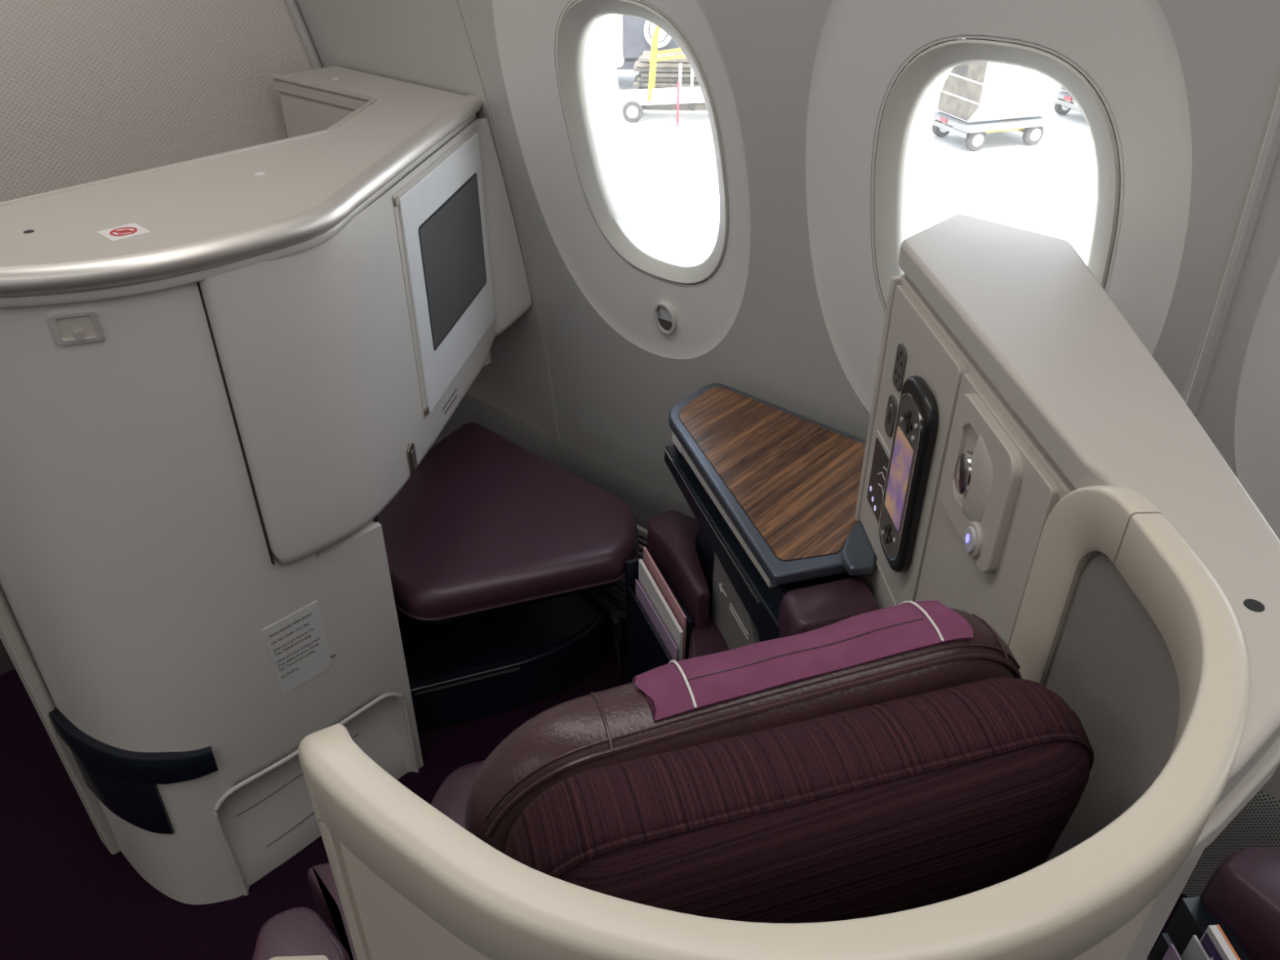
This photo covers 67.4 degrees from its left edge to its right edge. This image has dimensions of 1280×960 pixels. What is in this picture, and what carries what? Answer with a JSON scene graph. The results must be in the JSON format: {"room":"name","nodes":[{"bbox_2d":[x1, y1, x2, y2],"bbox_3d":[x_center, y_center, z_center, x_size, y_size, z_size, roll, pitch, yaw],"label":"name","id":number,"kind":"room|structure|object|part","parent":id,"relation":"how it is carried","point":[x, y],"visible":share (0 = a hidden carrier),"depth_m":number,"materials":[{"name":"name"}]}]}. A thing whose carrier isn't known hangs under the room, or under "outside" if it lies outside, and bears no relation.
{"room":"aircraft cabin","nodes":[
{"label":"aircraft cabin","id":0,"kind":"room"},
{"bbox_2d":[0,0,313,675],"bbox_3d":[-1.894,-0.184,1.069,0.098,2.120,3.940,27,42,34],"label":"wall","id":1,"kind":"structure","parent":0,"point":[91,91],"depth_m":1.84,"materials":[{"name":"laminate"}]},
{"bbox_3d":[-1.897,-0.206,1.058,0.090,2.070,3.940,27,42,34],"label":"bulkhead panel","id":2,"kind":"part","parent":1,"relation":"part of","materials":[{"name":"plastic"}]},
{"bbox_2d":[284,0,322,69],"bbox_3d":[-0.780,-0.863,2.012,0.020,2.005,0.536,27,42,34],"label":"trim","id":3,"kind":"structure","parent":1,"relation":"attached to","point":[291,5],"depth_m":2.04,"materials":[{"name":"grey metal"}]},
{"bbox_2d":[0,592,1190,959],"bbox_3d":[-0.156,1.581,0.333,4.630,0.001,3.900,27,42,34],"label":"floor","id":4,"kind":"structure","parent":0,"point":[64,895],"depth_m":1.68,"materials":[{"name":"carpet"}]},
{"bbox_2d":[0,66,531,904],"bbox_3d":[-0.611,-0.067,1.810,0.594,1.104,1.216,10,35,15],"label":"console","id":5,"kind":"object","parent":4,"relation":"on","point":[219,372],"visible":0.98,"depth_m":1.38,"materials":[{"name":"paint"}]},
{"bbox_3d":[-0.944,0.212,1.431,0.052,1.060,0.028,27,42,34],"label":"corner trim","id":6,"kind":"part","parent":5,"relation":"part of","materials":[{"name":"grey paint"}]},
{"bbox_3d":[-0.842,0.486,1.535,0.217,0.135,0.032,16,37,22],"label":"bumper plate","id":7,"kind":"part","parent":5,"relation":"part of","materials":[{"name":"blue plastic"}]},
{"bbox_3d":[-0.608,-0.523,1.532,0.577,0.030,1.173,10,35,14],"label":"panel","id":8,"kind":"part","parent":5,"relation":"part of","materials":[{"name":"paint"}]},
{"bbox_3d":[-0.581,-0.485,1.971,0.473,0.521,0.310,27,42,34],"label":"wing panel","id":9,"kind":"part","parent":5,"relation":"part of","materials":[{"name":"grey paint"}]},
{"bbox_2d":[398,132,494,413],"bbox_3d":[-0.341,-0.386,1.748,0.230,0.380,0.348,27,42,34],"label":"monitor","id":10,"kind":"object","parent":5,"relation":"on","point":[445,241],"depth_m":1.70,"materials":[{"name":"paint"}]},
{"bbox_3d":[-0.335,-0.403,1.746,0.002,0.222,0.321,5,34,7],"label":"screen frame","id":11,"kind":"part","parent":5,"relation":"part of","materials":[{"name":"black plastic"}]},
{"bbox_2d":[252,862,357,959],"bbox_3d":[-0.326,0.703,1.105,0.126,0.604,0.214,9,35,13],"label":"armrest","id":12,"kind":"object","parent":4,"relation":"on","point":[300,933],"visible":0.7,"depth_m":0.95,"materials":[{"name":"purple leather"}]},
{"bbox_3d":[-0.328,0.474,0.911,0.060,0.008,0.044,-1,34,-1],"label":"latch frame","id":13,"kind":"part","parent":12,"relation":"part of","materials":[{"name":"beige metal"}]},
{"bbox_2d":[401,590,624,733],"bbox_3d":[-0.316,0.356,2.043,0.439,0.143,0.491,27,42,34],"label":"compartment","id":14,"kind":"object","parent":4,"relation":"on","point":[472,668],"visible":0.5,"depth_m":1.97,"materials":[{"name":"black plastic"}]},
{"bbox_3d":[-0.340,0.398,1.898,0.210,0.006,0.001,-11,35,-16],"label":"edge trim","id":15,"kind":"part","parent":14,"relation":"part of","materials":[{"name":"grey plastic"}]},
{"bbox_3d":[-0.343,0.301,2.023,0.361,0.005,0.456,27,42,34],"label":"lid","id":16,"kind":"part","parent":14,"relation":"part of","materials":[{"name":"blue plastic"}]},
{"bbox_2d":[377,422,639,639],"bbox_3d":[-0.316,0.179,1.933,0.600,0.294,0.478,27,42,34],"label":"ottoman","id":17,"kind":"object","parent":14,"relation":"on","point":[485,523],"visible":0.85,"depth_m":1.80,"materials":[{"name":"purple leather"}]},
{"bbox_3d":[-0.316,0.122,1.895,0.552,0.025,0.430,27,42,34],"label":"board","id":18,"kind":"part","parent":17,"relation":"part of","materials":[{"name":"purple leather"}]},
{"bbox_2d":[625,510,729,683],"bbox_3d":[0.112,0.347,1.766,0.197,0.464,0.388,-10,35,-15],"label":"armrest","id":19,"kind":"object","parent":4,"relation":"on","point":[673,535],"visible":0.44,"depth_m":1.71,"materials":[{"name":"purple leather"}]},
{"bbox_2d":[635,579,677,661],"bbox_3d":[0.028,0.363,1.778,0.002,0.322,0.185,-13,36,-18],"label":"card","id":20,"kind":"object","parent":19,"relation":"in","point":[646,606],"visible":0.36,"depth_m":1.70,"materials":[{"name":"purple paper"}]},
{"bbox_2d":[638,559,683,661],"bbox_3d":[0.035,0.334,1.769,0.006,0.342,0.185,-13,36,-18],"label":"magazine","id":21,"kind":"object","parent":19,"relation":"in","point":[646,580],"visible":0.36,"depth_m":1.68,"materials":[{"name":"white paper"}]},
{"bbox_2d":[643,546,686,659],"bbox_3d":[0.042,0.306,1.765,0.004,0.332,0.182,-13,36,-18],"label":"brochure","id":22,"kind":"object","parent":19,"relation":"in","point":[664,589],"visible":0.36,"depth_m":1.67,"materials":[{"name":"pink paper"}]},
{"bbox_2d":[431,608,1093,923],"bbox_3d":[0.034,0.470,1.091,0.532,1.008,0.585,-9,35,-13],"label":"seat","id":23,"kind":"object","parent":4,"relation":"on","point":[937,773],"visible":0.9,"depth_m":0.63,"materials":[{"name":"fabric"}]},
{"bbox_2d":[431,760,484,828],"bbox_3d":[0.015,0.504,1.194,0.531,0.116,0.445,-9,35,-13],"label":"armrest","id":24,"kind":"object","parent":23,"relation":"on","point":[451,798],"depth_m":1.24,"materials":[{"name":"purple leather"}]},
{"bbox_3d":[0.110,0.388,0.808,0.426,0.558,0.121,-9,35,-13],"label":"backrest","id":25,"kind":"part","parent":23,"relation":"part of","materials":[{"name":"fabric"}]},
{"bbox_2d":[632,600,973,721],"bbox_3d":[0.120,0.193,0.769,0.257,0.197,0.073,-9,35,-13],"label":"cloth","id":26,"kind":"object","parent":23,"relation":"on","point":[674,688],"visible":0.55,"depth_m":0.71,"materials":[{"name":"purple fabric"}]},
{"bbox_3d":[0.123,0.417,0.773,0.408,0.549,0.084,-9,35,-13],"label":"panel","id":27,"kind":"part","parent":23,"relation":"part of","materials":[{"name":"fabric"}]},
{"bbox_2d":[663,382,879,649],"bbox_3d":[0.257,0.263,1.689,0.310,0.689,0.629,-10,35,-14],"label":"side table","id":28,"kind":"object","parent":4,"relation":"on","point":[771,491],"visible":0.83,"depth_m":1.47,"materials":[{"name":"navy plastic"},{"name":"walnut wood"},{"name":"black plastic"}]},
{"bbox_3d":[0.182,0.301,1.563,0.040,0.405,0.270,-10,35,-14],"label":"fold panel","id":29,"kind":"part","parent":28,"relation":"part of","materials":[{"name":"grey paint"}]},
{"bbox_2d":[664,444,848,641],"bbox_3d":[0.175,0.078,1.519,0.489,0.095,0.358,27,42,34],"label":"cabinet","id":30,"kind":"object","parent":28,"relation":"on","point":[762,600],"depth_m":1.43,"materials":[{"name":"plastic"}]},
{"bbox_2d":[297,484,1250,959],"bbox_3d":[0.147,0.576,0.849,0.624,1.101,0.290,-16,37,-22],"label":"shell","id":31,"kind":"object","parent":4,"relation":"on","point":[1139,638],"visible":0.99,"depth_m":0.49,"materials":[{"name":"paint"}]},
{"bbox_3d":[0.051,0.655,0.768,0.461,1.057,0.103,2,34,3],"label":"panel","id":32,"kind":"part","parent":31,"relation":"part of","materials":[{"name":"paint"}]},
{"bbox_2d":[854,213,1279,959],"bbox_3d":[0.402,0.363,1.171,0.211,1.097,0.925,1,34,2],"label":"control console","id":33,"kind":"object","parent":4,"relation":"on","point":[1043,390],"visible":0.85,"depth_m":0.91,"materials":[{"name":"paint"}]},
{"bbox_3d":[0.329,0.282,1.394,0.012,0.384,0.230,-2,34,-3],"label":"panel","id":34,"kind":"part","parent":33,"relation":"part of","materials":[{"name":"grey paint"}]},
{"bbox_3d":[0.317,0.004,1.272,0.002,0.099,0.074,-2,34,-3],"label":"touch glass","id":35,"kind":"part","parent":33,"relation":"part of","materials":[{"name":"black glass"}]},
{"bbox_3d":[0.320,-0.064,1.313,0.016,0.450,0.012,-2,34,-3],"label":"edge post","id":36,"kind":"part","parent":33,"relation":"part of","materials":[{"name":"grey paint"}]},
{"bbox_3d":[0.319,0.004,1.272,0.004,0.113,0.088,-2,34,-3],"label":"touch panel","id":37,"kind":"part","parent":33,"relation":"part of","materials":[{"name":"black glass"}]},
{"bbox_2d":[892,342,906,391],"bbox_3d":[0.319,-0.138,1.175,0.005,0.058,0.032,-2,34,-3],"label":"control panel","id":38,"kind":"object","parent":33,"relation":"attached to","point":[900,349],"depth_m":1.17,"materials":[{"name":"black plastic"}]},
{"bbox_2d":[879,375,937,572],"bbox_3d":[0.316,-0.004,1.148,0.019,0.250,0.100,-2,34,-3],"label":"handset","id":39,"kind":"object","parent":33,"relation":"attached to","point":[917,418],"visible":1,"depth_m":1.12,"materials":[{"name":"black plastic"}]},
{"bbox_3d":[0.310,-0.001,1.147,0.003,0.209,0.073,-2,34,-3],"label":"plate","id":40,"kind":"part","parent":39,"relation":"part of","materials":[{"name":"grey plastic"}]},
{"bbox_3d":[0.329,-0.031,1.185,0.172,0.356,0.168,27,42,34],"label":"control panel","id":41,"kind":"part","parent":33,"relation":"part of","materials":[{"name":"grey paint"}]},
{"bbox_3d":[0.333,-0.006,0.950,0.009,0.100,0.100,-2,34,-3],"label":"light dish","id":42,"kind":"part","parent":33,"relation":"part of","materials":[{"name":"grey paint"}]},
{"bbox_2d":[962,435,993,523],"bbox_3d":[0.328,0.008,0.929,0.006,0.099,0.050,-2,34,-3],"label":"reading lamp","id":43,"kind":"object","parent":33,"relation":"hanging from","point":[977,464],"depth_m":0.93,"materials":[{"name":"grey paint"}]},
{"bbox_3d":[0.334,0.002,0.946,0.011,0.137,0.140,-2,34,-3],"label":"light panel","id":44,"kind":"part","parent":33,"relation":"part of","materials":[{"name":"grey paint"}]},
{"bbox_3d":[0.344,0.259,1.103,0.163,0.746,0.159,27,42,34],"label":"panel","id":45,"kind":"part","parent":33,"relation":"part of","materials":[{"name":"grey paint"}]},
{"bbox_2d":[1146,847,1279,959],"bbox_3d":[0.716,0.684,1.029,0.338,0.520,0.323,-2,34,-4],"label":"pocket","id":46,"kind":"object","parent":4,"relation":"on","point":[1242,896],"visible":0.98,"depth_m":0.99,"materials":[{"name":"purple leather"}]},
{"bbox_2d":[1162,943,1182,959],"bbox_3d":[0.562,0.692,0.995,0.003,0.345,0.239,-2,34,-4],"label":"card","id":47,"kind":"object","parent":46,"relation":"in","point":[1171,953],"visible":1,"depth_m":1.00,"materials":[{"name":"purple paper"}]},
{"bbox_2d":[1181,934,1210,959],"bbox_3d":[0.576,0.683,0.988,0.004,0.367,0.234,-2,34,-4],"label":"leaflet","id":48,"kind":"object","parent":46,"relation":"in","point":[1194,950],"visible":1,"depth_m":0.98,"materials":[{"name":"white paper"}]},
{"bbox_2d":[1200,924,1239,959],"bbox_3d":[0.585,0.674,0.979,0.012,0.392,0.229,-2,34,-4],"label":"magazine","id":49,"kind":"object","parent":46,"relation":"in","point":[1215,944],"visible":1,"depth_m":0.96,"materials":[{"name":"white paper"}]},
{"bbox_2d":[583,522,647,620],"bbox_3d":[0.000,0.212,2.098,0.360,0.280,0.024,27,42,34],"label":"floor vent","id":50,"kind":"object","parent":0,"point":[615,595],"visible":0.04,"depth_m":2.17,"materials":[{"name":"grey"}]},
{"bbox_2d":[294,0,1279,799],"bbox_3d":[0.936,-0.049,0.705,4.630,1.960,0.532,27,42,34],"label":"wall","id":51,"kind":"structure","parent":0,"point":[792,318],"depth_m":1.39,"materials":[{"name":"grey plastic"}]},
{"bbox_3d":[-0.551,-0.794,1.877,0.562,1.660,0.437,27,42,34],"label":"wall panel","id":52,"kind":"part","parent":51,"relation":"part of","materials":[{"name":"grey plastic"}]},
{"bbox_2d":[555,0,730,287],"bbox_3d":[0.043,-0.572,1.641,0.358,0.488,0.251,27,42,34],"label":"window","id":53,"kind":"structure","parent":51,"relation":"in","point":[587,37],"depth_m":1.70,"materials":[{"name":"white plastic"}]},
{"bbox_2d":[431,393,1279,897],"bbox_3d":[1.108,0.677,1.419,4.630,0.300,0.012,27,42,34],"label":"baseboard","id":54,"kind":"structure","parent":51,"relation":"attached to","point":[1257,824],"depth_m":2.20,"materials":[{"name":"grey plastic"}]},
{"bbox_3d":[0.130,-0.454,1.367,1.260,1.660,0.437,27,42,34],"label":"wall panel","id":55,"kind":"part","parent":51,"relation":"part of","materials":[{"name":"grey plastic"}]},
{"bbox_2d":[871,35,1124,313],"bbox_3d":[0.491,-0.351,1.301,0.338,0.488,0.252,27,42,34],"label":"window","id":56,"kind":"structure","parent":51,"relation":"in","point":[902,146],"depth_m":1.21,"materials":[{"name":"white plastic"}]},
{"bbox_3d":[1.070,0.015,0.662,1.256,1.660,0.437,27,42,34],"label":"wall panel","id":57,"kind":"part","parent":51,"relation":"part of","materials":[{"name":"grey plastic"}]},
{"label":"outside","id":58,"kind":"structure","parent":0,"visible":0},
{"bbox_2d":[617,69,1097,279],"bbox_3d":[48.010,-24.834,47.527,180.000,0.001,136.500,27,42,34],"label":"ground","id":59,"kind":"structure","parent":58,"point":[1048,187],"depth_m":19.48,"materials":[{"name":"concrete"}]},
{"bbox_2d":[616,14,679,69],"bbox_3d":[1.132,-12.504,26.148,7.123,3.200,2.498,0,34,1],"label":"truck","id":60,"kind":"object","parent":59,"relation":"on","point":[634,34],"visible":0.09,"depth_m":25.33,"materials":[{"name":"white metal"}]},
{"bbox_2d":[619,26,704,126],"bbox_3d":[1.001,-10.039,22.701,3.103,2.920,1.292,3,34,4],"label":"loader","id":61,"kind":"object","parent":59,"relation":"on","point":[634,102],"visible":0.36,"depth_m":22.99,"materials":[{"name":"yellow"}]},
{"bbox_3d":[0.493,-10.065,22.294,0.524,2.424,0.428,27,42,34],"label":"hand rail","id":62,"kind":"part","parent":61,"relation":"part of","materials":[{"name":"yellow metal"}]},
{"bbox_3d":[0.573,-10.563,23.040,0.644,2.424,0.094,3,34,4],"label":"hand rail","id":63,"kind":"part","parent":61,"relation":"part of","materials":[{"name":"yellow metal"}]},
{"bbox_3d":[0.918,-9.871,22.378,1.410,0.269,0.080,3,34,4],"label":"cross rail","id":64,"kind":"part","parent":61,"relation":"part of","materials":[{"name":"yellow metal"}]},
{"bbox_3d":[0.999,-10.368,23.123,1.410,0.269,0.080,3,34,4],"label":"cross rail","id":65,"kind":"part","parent":61,"relation":"part of","materials":[{"name":"yellow metal"}]},
{"bbox_2d":[633,50,706,111],"bbox_3d":[1.149,-10.123,24.360,2.581,1.220,1.056,2,34,3],"label":"stack","id":66,"kind":"object","parent":61,"relation":"on","point":[667,72],"visible":0.43,"depth_m":23.93,"materials":[{"name":"plastic"}]},
{"bbox_2d":[932,38,1059,151],"bbox_3d":[7.926,-8.632,21.286,2.277,2.150,1.572,-11,35,-15],"label":"cart","id":67,"kind":"object","parent":59,"relation":"on","point":[977,99],"visible":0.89,"depth_m":20.86,"materials":[{"name":"grey metal"}]},
{"bbox_2d":[937,39,987,120],"bbox_3d":[7.009,-8.678,20.859,0.030,1.500,1.430,-11,35,-15],"label":"curtain","id":68,"kind":"object","parent":67,"relation":"hanging from","point":[962,96],"depth_m":20.85,"materials":[{"name":"plastic"}]},
{"bbox_3d":[8.065,-7.791,21.313,1.098,0.080,0.100,-11,35,-15],"label":"chassis rail","id":69,"kind":"part","parent":67,"relation":"part of","materials":[{"name":"yellow metal"}]},
{"bbox_2d":[1053,85,1082,115],"bbox_3d":[11.509,-9.828,23.080,2.277,2.150,1.572,-11,35,-15],"label":"cart","id":70,"kind":"object","parent":59,"relation":"on","point":[1064,104],"visible":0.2,"depth_m":23.54,"materials":[{"name":"grey metal"}]}
]}

